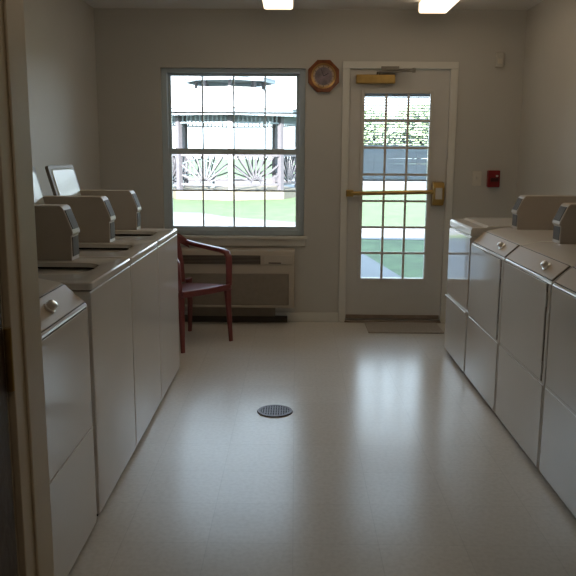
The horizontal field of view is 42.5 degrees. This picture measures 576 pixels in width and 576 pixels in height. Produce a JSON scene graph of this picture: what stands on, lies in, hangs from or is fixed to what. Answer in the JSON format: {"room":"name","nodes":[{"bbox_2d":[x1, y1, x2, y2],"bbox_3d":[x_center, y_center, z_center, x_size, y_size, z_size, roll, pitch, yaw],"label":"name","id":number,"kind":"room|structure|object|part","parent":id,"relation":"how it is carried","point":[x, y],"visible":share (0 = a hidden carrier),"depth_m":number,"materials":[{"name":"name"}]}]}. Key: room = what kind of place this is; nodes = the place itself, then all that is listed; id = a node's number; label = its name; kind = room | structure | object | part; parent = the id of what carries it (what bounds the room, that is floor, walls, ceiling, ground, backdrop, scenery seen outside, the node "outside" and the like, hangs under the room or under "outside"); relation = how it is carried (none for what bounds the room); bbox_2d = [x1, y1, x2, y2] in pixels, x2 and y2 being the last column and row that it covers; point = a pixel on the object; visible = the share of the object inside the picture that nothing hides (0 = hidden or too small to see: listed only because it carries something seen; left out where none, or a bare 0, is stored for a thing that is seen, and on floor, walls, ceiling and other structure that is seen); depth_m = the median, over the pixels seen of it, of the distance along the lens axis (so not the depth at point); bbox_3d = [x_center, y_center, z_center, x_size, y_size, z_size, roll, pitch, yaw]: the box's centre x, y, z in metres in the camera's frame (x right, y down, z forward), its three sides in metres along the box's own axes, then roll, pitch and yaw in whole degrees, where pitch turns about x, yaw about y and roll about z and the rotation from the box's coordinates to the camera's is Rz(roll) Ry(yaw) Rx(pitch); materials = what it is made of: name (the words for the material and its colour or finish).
{"room":"laundry","nodes":[
{"label":"laundry","id":0,"kind":"room"},
{"bbox_2d":[23,0,100,194],"bbox_3d":[-1.588,-0.527,3.611,0.100,2.470,4.780,0,10,1],"label":"wall","id":1,"kind":"structure","parent":0,"point":[59,34],"depth_m":5.00,"materials":[{"name":"paint"}]},
{"bbox_2d":[94,8,526,312],"bbox_3d":[0.163,-0.951,6.020,3.550,2.470,0.150,0,10,1],"label":"wall","id":2,"kind":"structure","parent":0,"point":[132,45],"depth_m":5.82,"materials":[{"name":"paint"}]},
{"bbox_2d":[161,68,304,235],"bbox_3d":[-0.437,-1.091,6.007,1.142,1.318,0.090,0,10,1],"label":"window","id":3,"kind":"structure","parent":2,"relation":"in","point":[166,73],"depth_m":5.97,"materials":[{"name":"plastic"}]},
{"bbox_3d":[-0.439,-0.801,6.039,1.052,0.656,0.030,0,10,1],"label":"sash","id":4,"kind":"part","parent":3,"relation":"part of","materials":[{"name":"glass"}]},
{"bbox_3d":[-0.435,-1.402,5.971,1.052,0.623,0.030,0,10,1],"label":"sash","id":5,"kind":"part","parent":3,"relation":"part of","materials":[{"name":"plastic"}]},
{"bbox_2d":[180,235,306,245],"bbox_3d":[-0.442,-0.387,6.047,1.198,0.082,0.079,0,10,1],"label":"window sill","id":6,"kind":"structure","parent":2,"relation":"attached to","point":[214,240],"depth_m":6.04,"materials":[{"name":"paint"}]},
{"bbox_2d":[185,311,337,321],"bbox_3d":[0.193,0.241,6.152,3.275,0.078,0.014,0,10,1],"label":"baseboard","id":7,"kind":"structure","parent":2,"relation":"attached to","point":[291,316],"depth_m":6.14,"materials":[{"name":"paint"}]},
{"bbox_2d":[308,60,338,91],"bbox_3d":[0.278,-1.658,5.801,0.242,0.242,0.029,0,10,1],"label":"wall clock","id":8,"kind":"object","parent":2,"relation":"attached to","point":[323,75],"visible":1,"depth_m":5.80,"materials":[{"name":"brown wood"}]},
{"bbox_2d":[363,94,429,180],"bbox_3d":[0.863,-1.202,5.931,0.516,0.688,0.025,0,10,1],"label":"mini blind","id":9,"kind":"object","parent":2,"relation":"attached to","point":[372,158],"visible":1,"depth_m":5.95,"materials":[{"name":"grey plastic"}]},
{"bbox_3d":[0.861,-0.871,5.992,0.516,0.014,0.022,0,10,1],"label":"rail","id":10,"kind":"part","parent":9,"relation":"part of","materials":[{"name":"grey"}]},
{"bbox_3d":[0.865,-1.529,5.873,0.516,0.024,0.024,0,10,1],"label":"head rail","id":11,"kind":"part","parent":9,"relation":"part of","materials":[{"name":"grey metal"}]},
{"bbox_2d":[345,66,449,319],"bbox_3d":[0.866,-0.729,5.962,0.800,2.030,0.173,0,10,1],"label":"door","id":12,"kind":"structure","parent":2,"relation":"in","point":[367,298],"depth_m":5.99,"materials":[{"name":"wood"}]},
{"bbox_3d":[0.861,-0.806,5.976,0.576,1.533,0.022,0,10,1],"label":"glazing frame","id":13,"kind":"part","parent":12,"relation":"part of","materials":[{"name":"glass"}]},
{"bbox_3d":[0.842,-1.692,5.762,0.301,0.064,0.055,3,11,14],"label":"closer arm","id":14,"kind":"part","parent":12,"relation":"part of","materials":[{"name":"silver metal"}]},
{"bbox_3d":[1.199,-0.750,5.892,0.053,0.090,0.005,0,10,1],"label":"lock plate","id":15,"kind":"part","parent":12,"relation":"part of","materials":[{"name":"beige"}]},
{"bbox_2d":[338,61,458,322],"bbox_3d":[0.875,-0.752,6.030,0.903,2.083,0.146,0,10,1],"label":"door frame","id":16,"kind":"structure","parent":2,"relation":"attached to","point":[347,65],"depth_m":5.91,"materials":[{"name":"paint"}]},
{"bbox_2d":[472,171,481,185],"bbox_3d":[1.513,-0.876,5.934,0.074,0.118,0.018,0,10,1],"label":"light switch","id":17,"kind":"object","parent":2,"relation":"attached to","point":[476,175],"visible":1,"depth_m":5.94,"materials":[{"name":"beige plastic"}]},
{"bbox_2d":[486,170,499,186],"bbox_3d":[1.639,-0.870,5.910,0.094,0.132,0.066,0,10,1],"label":"fire alarm","id":18,"kind":"object","parent":2,"relation":"attached to","point":[493,176],"visible":1,"depth_m":5.89,"materials":[{"name":"red plastic"}]},
{"bbox_3d":[1.639,-0.859,5.886,0.062,0.030,0.016,0,10,1],"label":"pull handle","id":19,"kind":"part","parent":18,"relation":"part of","materials":[{"name":"red plastic"}]},
{"bbox_2d":[495,52,503,66],"bbox_3d":[1.645,-1.774,5.762,0.060,0.110,0.036,0,10,1],"label":"wall sensor","id":20,"kind":"object","parent":2,"relation":"attached to","point":[499,61],"visible":1,"depth_m":5.75,"materials":[{"name":"paint"}]},
{"bbox_2d":[83,0,542,9],"bbox_3d":[0.146,-1.802,3.439,3.550,0.120,4.930,0,10,1],"label":"ceiling","id":21,"kind":"structure","parent":0,"point":[140,4],"depth_m":5.55,"materials":[{"name":"white paint"}]},
{"bbox_2d":[262,0,292,9],"bbox_3d":[-0.082,-1.823,4.123,0.214,0.083,2.440,0,10,1],"label":"ceiling light","id":22,"kind":"object","parent":21,"relation":"attached to","point":[267,4],"visible":1,"depth_m":5.16,"materials":[{"name":"beige plastic"}]},
{"bbox_2d":[418,0,458,13],"bbox_3d":[1.049,-1.835,4.231,0.214,0.083,2.440,0,10,1],"label":"ceiling light","id":23,"kind":"object","parent":21,"relation":"attached to","point":[425,6],"visible":1,"depth_m":5.22,"materials":[{"name":"white plastic"}]},
{"bbox_2d":[68,321,575,575],"bbox_3d":[0.130,0.745,3.854,3.550,0.100,4.955,0,10,1],"label":"floor","id":24,"kind":"structure","parent":0,"point":[388,460],"depth_m":3.24,"materials":[{"name":"plastic"}]},
{"bbox_2d":[38,278,96,575],"bbox_3d":[-1.049,0.389,2.307,0.697,1.136,0.704,0,10,1],"label":"dryer","id":25,"kind":"object","parent":24,"relation":"on","point":[63,314],"visible":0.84,"depth_m":2.39,"materials":[{"name":"white metal"}]},
{"bbox_3d":[-0.740,0.057,2.315,0.043,0.042,0.042,0,10,1],"label":"start knob","id":26,"kind":"part","parent":25,"relation":"part of","materials":[{"name":"silver metal"}]},
{"bbox_3d":[-0.747,0.079,2.247,0.068,0.062,0.678,0,10,1],"label":"control panel","id":27,"kind":"part","parent":25,"relation":"part of","materials":[{"name":"metal"}]},
{"bbox_3d":[-0.710,0.335,2.285,0.016,0.420,0.649,0,10,1],"label":"door","id":28,"kind":"part","parent":25,"relation":"part of","materials":[{"name":"white metal"}]},
{"bbox_3d":[-0.713,0.739,2.366,0.014,0.370,0.680,0,10,1],"label":"access panel","id":29,"kind":"part","parent":25,"relation":"part of","materials":[{"name":"white metal"}]},
{"bbox_2d":[34,204,135,515],"bbox_3d":[-1.030,0.178,3.015,0.660,1.299,0.648,0,10,1],"label":"washing machine","id":30,"kind":"object","parent":24,"relation":"on","point":[104,284],"visible":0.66,"depth_m":3.05,"materials":[{"name":"white metal"}]},
{"bbox_2d":[38,267,93,268],"bbox_3d":[-0.969,0.102,3.006,0.440,0.326,0.410,0,10,1],"label":"tub","id":31,"kind":"object","parent":30,"relation":"in","point":[38,267],"depth_m":3.18,"materials":[{"name":"black metal"}]},
{"bbox_3d":[-0.930,-0.297,3.186,0.035,0.082,0.086,0,10,1],"label":"coin slot plate","id":32,"kind":"part","parent":30,"relation":"part of","materials":[{"name":"silver metal"}]},
{"bbox_2d":[32,166,160,445],"bbox_3d":[-1.023,0.062,3.662,0.660,1.299,0.648,0,10,1],"label":"washing machine","id":33,"kind":"object","parent":24,"relation":"on","point":[94,216],"visible":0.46,"depth_m":3.77,"materials":[{"name":"white metal"}]},
{"bbox_3d":[-1.253,-0.394,3.582,0.116,0.375,0.460,0,10,1],"label":"lid","id":34,"kind":"part","parent":33,"relation":"part of","materials":[{"name":"metal"}]},
{"bbox_2d":[79,248,128,248],"bbox_3d":[-0.962,-0.015,3.652,0.440,0.326,0.410,0,10,1],"label":"tub","id":35,"kind":"object","parent":33,"relation":"in","point":[79,248],"depth_m":3.83,"materials":[{"name":"black"}]},
{"bbox_3d":[-0.923,-0.413,3.833,0.035,0.082,0.086,0,10,1],"label":"coin slot plate","id":36,"kind":"part","parent":33,"relation":"part of","materials":[{"name":"silver metal"}]},
{"bbox_2d":[45,165,179,400],"bbox_3d":[-1.016,-0.054,4.308,0.660,1.299,0.648,0,10,1],"label":"washing machine","id":37,"kind":"object","parent":24,"relation":"on","point":[63,181],"visible":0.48,"depth_m":4.36,"materials":[{"name":"white metal"}]},
{"bbox_3d":[-1.246,-0.511,4.228,0.116,0.375,0.460,0,10,1],"label":"lid","id":38,"kind":"part","parent":37,"relation":"part of","materials":[{"name":"metal"}]},
{"bbox_2d":[115,234,150,235],"bbox_3d":[-0.955,-0.131,4.298,0.440,0.326,0.410,0,10,1],"label":"tub","id":39,"kind":"object","parent":37,"relation":"in","point":[115,234],"depth_m":4.47,"materials":[{"name":"black"}]},
{"bbox_3d":[-0.916,-0.530,4.479,0.035,0.082,0.086,0,10,1],"label":"coin slot plate","id":40,"kind":"part","parent":37,"relation":"part of","materials":[{"name":"silver metal"}]},
{"bbox_2d":[177,233,232,352],"bbox_3d":[-0.770,-0.004,5.434,0.545,0.803,0.560,9,14,41],"label":"armchair","id":41,"kind":"object","parent":24,"relation":"on","point":[188,290],"visible":0.48,"depth_m":5.43,"materials":[{"name":"brown wood"}]},
{"bbox_3d":[-0.908,-0.137,5.216,0.487,0.302,0.090,9,14,41],"label":"armrest","id":42,"kind":"part","parent":41,"relation":"part of","materials":[{"name":"red plastic"}]},
{"bbox_3d":[-0.737,0.240,5.144,0.056,0.427,0.056,9,14,41],"label":"leg","id":43,"kind":"part","parent":41,"relation":"part of","materials":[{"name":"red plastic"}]},
{"bbox_3d":[-0.919,-0.223,5.531,0.143,0.408,0.470,9,14,41],"label":"backrest","id":44,"kind":"part","parent":41,"relation":"part of","materials":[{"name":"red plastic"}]},
{"bbox_3d":[-0.766,0.131,5.742,0.056,0.430,0.069,9,14,41],"label":"leg","id":45,"kind":"part","parent":41,"relation":"part of","materials":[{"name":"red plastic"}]},
{"bbox_3d":[-0.736,0.007,5.405,0.450,0.054,0.480,9,14,41],"label":"seat","id":46,"kind":"part","parent":41,"relation":"part of","materials":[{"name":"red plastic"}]},
{"bbox_3d":[-0.595,-0.197,5.561,0.487,0.302,0.090,9,14,41],"label":"armrest","id":47,"kind":"part","parent":41,"relation":"part of","materials":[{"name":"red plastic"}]},
{"bbox_3d":[-0.441,0.183,5.471,0.056,0.427,0.056,9,14,41],"label":"leg","id":48,"kind":"part","parent":41,"relation":"part of","materials":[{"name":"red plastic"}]},
{"bbox_2d":[181,247,294,322],"bbox_3d":[-0.455,-0.010,6.015,1.018,0.612,0.204,0,10,1],"label":"air conditioner","id":49,"kind":"object","parent":24,"relation":"on","point":[263,279],"visible":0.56,"depth_m":5.91,"materials":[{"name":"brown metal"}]},
{"bbox_2d":[183,255,259,263],"bbox_3d":[-0.539,-0.225,5.886,0.640,0.070,0.004,0,10,1],"label":"grille","id":50,"kind":"object","parent":49,"relation":"attached to","point":[188,259],"depth_m":5.88,"materials":[{"name":"grey metal"}]},
{"bbox_3d":[-0.469,0.009,5.923,0.952,0.254,0.013,0,10,1],"label":"panel","id":51,"kind":"part","parent":49,"relation":"part of","materials":[{"name":"brown metal"}]},
{"bbox_3d":[-0.469,0.144,5.947,0.955,0.012,0.015,0,10,1],"label":"trim","id":52,"kind":"part","parent":49,"relation":"part of","materials":[{"name":"beige metal"}]},
{"bbox_3d":[-0.076,-0.223,5.880,0.225,0.073,0.007,0,10,1],"label":"control door","id":53,"kind":"part","parent":49,"relation":"part of","materials":[{"name":"beige metal"}]},
{"bbox_2d":[257,405,292,417],"bbox_3d":[-0.070,0.663,4.000,0.194,0.006,0.194,0,10,1],"label":"floor drain","id":54,"kind":"object","parent":24,"relation":"on","point":[273,411],"visible":1,"depth_m":3.99,"materials":[{"name":"metal"}]},
{"bbox_2d":[344,319,440,322],"bbox_3d":[0.865,0.267,6.207,0.795,0.014,0.160,0,10,1],"label":"threshold","id":55,"kind":"object","parent":24,"relation":"on","point":[356,321],"visible":0.51,"depth_m":6.13,"materials":[{"name":"metal"}]},
{"bbox_2d":[364,322,443,333],"bbox_3d":[0.923,0.317,5.939,0.590,0.010,0.355,0,10,1],"label":"door mat","id":56,"kind":"object","parent":24,"relation":"on","point":[372,327],"visible":1,"depth_m":5.92,"materials":[{"name":"beige fabric"}]},
{"bbox_2d":[444,217,511,372],"bbox_3d":[1.447,0.039,4.859,0.706,0.948,0.624,0,10,1],"label":"machine","id":57,"kind":"object","parent":24,"relation":"on","point":[462,233],"visible":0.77,"depth_m":4.79,"materials":[{"name":"white metal"}]},
{"bbox_3d":[1.101,0.285,4.907,0.017,0.384,0.612,0,10,1],"label":"panel","id":58,"kind":"part","parent":57,"relation":"part of","materials":[{"name":"white metal"}]},
{"bbox_3d":[1.108,-0.137,4.831,0.007,0.452,0.612,0,10,1],"label":"panel","id":59,"kind":"part","parent":57,"relation":"part of","materials":[{"name":"metal"}]},
{"bbox_2d":[465,195,575,412],"bbox_3d":[1.445,0.066,4.179,0.697,1.136,0.704,0,10,1],"label":"dryer","id":60,"kind":"object","parent":24,"relation":"on","point":[533,216],"visible":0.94,"depth_m":4.21,"materials":[{"name":"white metal"}]},
{"bbox_3d":[1.104,0.411,4.245,0.014,0.370,0.680,0,10,1],"label":"access panel","id":61,"kind":"part","parent":60,"relation":"part of","materials":[{"name":"white metal"}]},
{"bbox_3d":[1.106,0.004,4.180,0.016,0.420,0.649,0,10,1],"label":"door","id":62,"kind":"part","parent":60,"relation":"part of","materials":[{"name":"white metal"}]},
{"bbox_3d":[1.147,-0.249,4.127,0.068,0.062,0.678,0,10,1],"label":"control panel","id":63,"kind":"part","parent":60,"relation":"part of","materials":[{"name":"metal"}]},
{"bbox_3d":[1.139,-0.228,3.962,0.043,0.042,0.042,0,10,1],"label":"start knob","id":64,"kind":"part","parent":60,"relation":"part of","materials":[{"name":"silver metal"}]},
{"bbox_3d":[1.355,-0.495,4.375,0.035,0.070,0.086,0,10,1],"label":"coin slot plate","id":65,"kind":"part","parent":60,"relation":"part of","materials":[{"name":"silver metal"}]},
{"bbox_2d":[495,203,575,468],"bbox_3d":[1.437,0.193,3.474,0.697,1.136,0.704,0,10,1],"label":"dryer","id":66,"kind":"object","parent":24,"relation":"on","point":[530,272],"visible":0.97,"depth_m":3.45,"materials":[{"name":"white metal"}]},
{"bbox_3d":[1.097,0.538,3.540,0.014,0.370,0.680,0,10,1],"label":"access panel","id":67,"kind":"part","parent":66,"relation":"part of","materials":[{"name":"white metal"}]},
{"bbox_3d":[1.098,0.131,3.476,0.016,0.420,0.649,0,10,1],"label":"door","id":68,"kind":"part","parent":66,"relation":"part of","materials":[{"name":"white metal"}]},
{"bbox_3d":[1.139,-0.122,3.422,0.068,0.062,0.678,0,10,1],"label":"control panel","id":69,"kind":"part","parent":66,"relation":"part of","materials":[{"name":"metal"}]},
{"bbox_3d":[1.131,-0.101,3.257,0.043,0.042,0.042,0,10,1],"label":"start knob","id":70,"kind":"part","parent":66,"relation":"part of","materials":[{"name":"silver metal"}]},
{"bbox_3d":[1.348,-0.368,3.671,0.035,0.070,0.086,0,10,1],"label":"coin slot plate","id":71,"kind":"part","parent":66,"relation":"part of","materials":[{"name":"silver metal"}]},
{"bbox_2d":[539,266,575,517],"bbox_3d":[1.430,0.320,2.770,0.697,1.136,0.704,0,10,1],"label":"dryer","id":72,"kind":"object","parent":24,"relation":"on","point":[557,466],"visible":1,"depth_m":2.94,"materials":[{"name":"white metal"}]},
{"bbox_3d":[1.089,0.665,2.836,0.014,0.370,0.680,0,10,1],"label":"access panel","id":73,"kind":"part","parent":72,"relation":"part of","materials":[{"name":"white metal"}]},
{"bbox_3d":[1.091,0.258,2.771,0.016,0.420,0.649,0,10,1],"label":"door","id":74,"kind":"part","parent":72,"relation":"part of","materials":[{"name":"white metal"}]},
{"bbox_3d":[1.131,0.005,2.717,0.068,0.062,0.678,0,10,1],"label":"control panel","id":75,"kind":"part","parent":72,"relation":"part of","materials":[{"name":"metal"}]},
{"bbox_2d":[516,0,575,200],"bbox_3d":[1.862,-0.501,3.579,0.100,2.470,4.780,0,10,1],"label":"wall","id":76,"kind":"structure","parent":0,"point":[547,144],"depth_m":5.21,"materials":[{"name":"paint"}]},
{"bbox_3d":[0.112,-0.080,1.188,3.550,2.470,0.110,0,10,1],"label":"wall","id":77,"kind":"structure","parent":0,"visible":0},
{"bbox_2d":[0,296,17,575],"bbox_3d":[-0.426,0.197,0.732,0.120,2.060,0.863,0,10,1],"label":"door","id":78,"kind":"structure","parent":77,"relation":"in","point":[8,549],"depth_m":1.15,"materials":[{"name":"brown wood"}]},
{"bbox_2d":[0,0,54,575],"bbox_3d":[0.071,0.074,1.217,1.110,2.155,0.134,0,10,1],"label":"door frame","id":79,"kind":"structure","parent":77,"relation":"attached to","point":[19,283],"depth_m":1.20,"materials":[{"name":"wood"}]},
{"label":"outside","id":80,"kind":"structure","parent":0,"visible":0},
{"bbox_2d":[173,159,426,277],"bbox_3d":[1.177,-18.375,111.640,160.000,0.500,213.730,0,10,1],"label":"lawn","id":81,"kind":"structure","parent":80,"point":[284,210],"depth_m":19.16,"materials":[{"name":"green plant"}]},
{"bbox_2d":[172,76,295,199],"bbox_3d":[-2.018,-5.610,25.786,5.358,4.800,5.358,4,11,18],"label":"gazebo","id":82,"kind":"object","parent":81,"relation":"on","point":[217,90],"visible":0.82,"depth_m":24.19,"materials":[{"name":"white wood"}]},
{"bbox_3d":[-3.963,-4.021,25.075,0.090,1.010,1.639,-5,11,-26],"label":"railing","id":83,"kind":"part","parent":82,"relation":"part of","materials":[{"name":"white wood"}]},
{"bbox_3d":[-3.552,-4.530,24.168,0.150,2.630,0.150,9,13,40],"label":"post","id":84,"kind":"part","parent":82,"relation":"part of","materials":[{"name":"white wood"}]},
{"bbox_3d":[-3.806,-5.120,27.429,0.150,2.630,0.150,9,13,40],"label":"post","id":85,"kind":"part","parent":82,"relation":"part of","materials":[{"name":"white wood"}]},
{"bbox_2d":[183,158,214,187],"bbox_3d":[-3.178,-4.041,26.051,1.221,1.004,0.540,0,10,1],"label":"garden bench","id":86,"kind":"object","parent":82,"relation":"on","point":[190,174],"visible":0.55,"depth_m":26.21,"materials":[{"name":"white"}]},
{"bbox_3d":[-3.174,-4.306,26.252,1.221,0.554,0.049,0,10,1],"label":"backrest","id":87,"kind":"part","parent":86,"relation":"part of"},
{"bbox_3d":[-2.701,-3.821,24.012,1.548,1.010,0.710,0,10,-4],"label":"railing","id":88,"kind":"part","parent":82,"relation":"part of","materials":[{"name":"white wood"}]},
{"bbox_3d":[-3.008,-4.532,27.948,1.639,1.010,0.090,-5,11,-26],"label":"railing","id":89,"kind":"part","parent":82,"relation":"part of","materials":[{"name":"white wood"}]},
{"bbox_3d":[-2.010,-6.791,25.573,2.256,0.600,2.256,4,11,18],"label":"cupola frame","id":90,"kind":"part","parent":82,"relation":"part of","materials":[{"name":"white wood"}]},
{"bbox_3d":[-1.843,-4.421,23.620,0.150,2.630,0.150,0,10,-4],"label":"post","id":91,"kind":"part","parent":82,"relation":"part of","materials":[{"name":"white wood"}]},
{"bbox_3d":[-1.351,-4.545,28.075,1.639,1.010,0.090,4,11,18],"label":"railing","id":92,"kind":"part","parent":82,"relation":"part of","materials":[{"name":"white wood"}]},
{"bbox_3d":[-1.044,-3.834,24.139,1.548,1.010,0.710,0,10,-4],"label":"railing","id":93,"kind":"part","parent":82,"relation":"part of","materials":[{"name":"white wood"}]},
{"bbox_3d":[-0.493,-5.145,27.683,0.150,2.630,0.150,9,13,40],"label":"post","id":94,"kind":"part","parent":82,"relation":"part of","materials":[{"name":"white wood"}]},
{"bbox_3d":[-0.238,-4.556,24.422,0.150,2.630,0.150,9,13,40],"label":"post","id":95,"kind":"part","parent":82,"relation":"part of","materials":[{"name":"white wood"}]},
{"bbox_3d":[-0.090,-4.346,27.012,0.090,1.010,1.639,-5,11,-26],"label":"railing","id":96,"kind":"part","parent":82,"relation":"part of","materials":[{"name":"white wood"}]},
{"bbox_3d":[0.037,-4.051,25.382,0.090,1.010,1.639,4,11,18],"label":"railing","id":97,"kind":"part","parent":82,"relation":"part of","materials":[{"name":"white wood"}]},
{"bbox_3d":[0.321,-4.856,26.105,0.150,2.630,0.150,0,10,-4],"label":"post","id":98,"kind":"part","parent":82,"relation":"part of","materials":[{"name":"white wood"}]},
{"bbox_2d":[364,109,398,144],"bbox_3d":[5.163,-9.587,49.049,4.350,4.482,4.356,0,10,1],"label":"tree","id":99,"kind":"object","parent":81,"relation":"on","point":[368,109],"visible":0.3,"depth_m":47.55,"materials":[{"name":"green plant"}]},
{"bbox_2d":[393,103,428,158],"bbox_3d":[9.114,-10.370,51.885,4.198,5.062,4.297,0,10,1],"label":"tree","id":100,"kind":"object","parent":81,"relation":"on","point":[414,103],"visible":0.29,"depth_m":50.59,"materials":[{"name":"green plant"}]},
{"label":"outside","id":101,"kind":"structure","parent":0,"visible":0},
{"bbox_2d":[173,178,426,189],"bbox_3d":[0.400,-5.469,38.641,160.000,0.030,14.000,0,10,1],"label":"road","id":102,"kind":"structure","parent":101,"point":[367,185],"depth_m":37.19,"materials":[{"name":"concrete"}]},
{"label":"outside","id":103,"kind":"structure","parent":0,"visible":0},
{"bbox_2d":[173,213,424,239],"bbox_3d":[0.122,-1.343,15.747,60.391,0.030,5.262,1,10,6],"label":"sidewalk","id":104,"kind":"structure","parent":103,"point":[180,219],"depth_m":15.57,"materials":[{"name":"concrete"}]},
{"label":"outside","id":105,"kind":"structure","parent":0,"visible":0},
{"bbox_2d":[361,254,400,277],"bbox_3d":[0.303,-0.279,9.844,2.518,0.032,7.036,0,10,-2],"label":"walkway","id":106,"kind":"structure","parent":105,"point":[370,267],"depth_m":9.52,"materials":[{"name":"concrete"}]}
]}

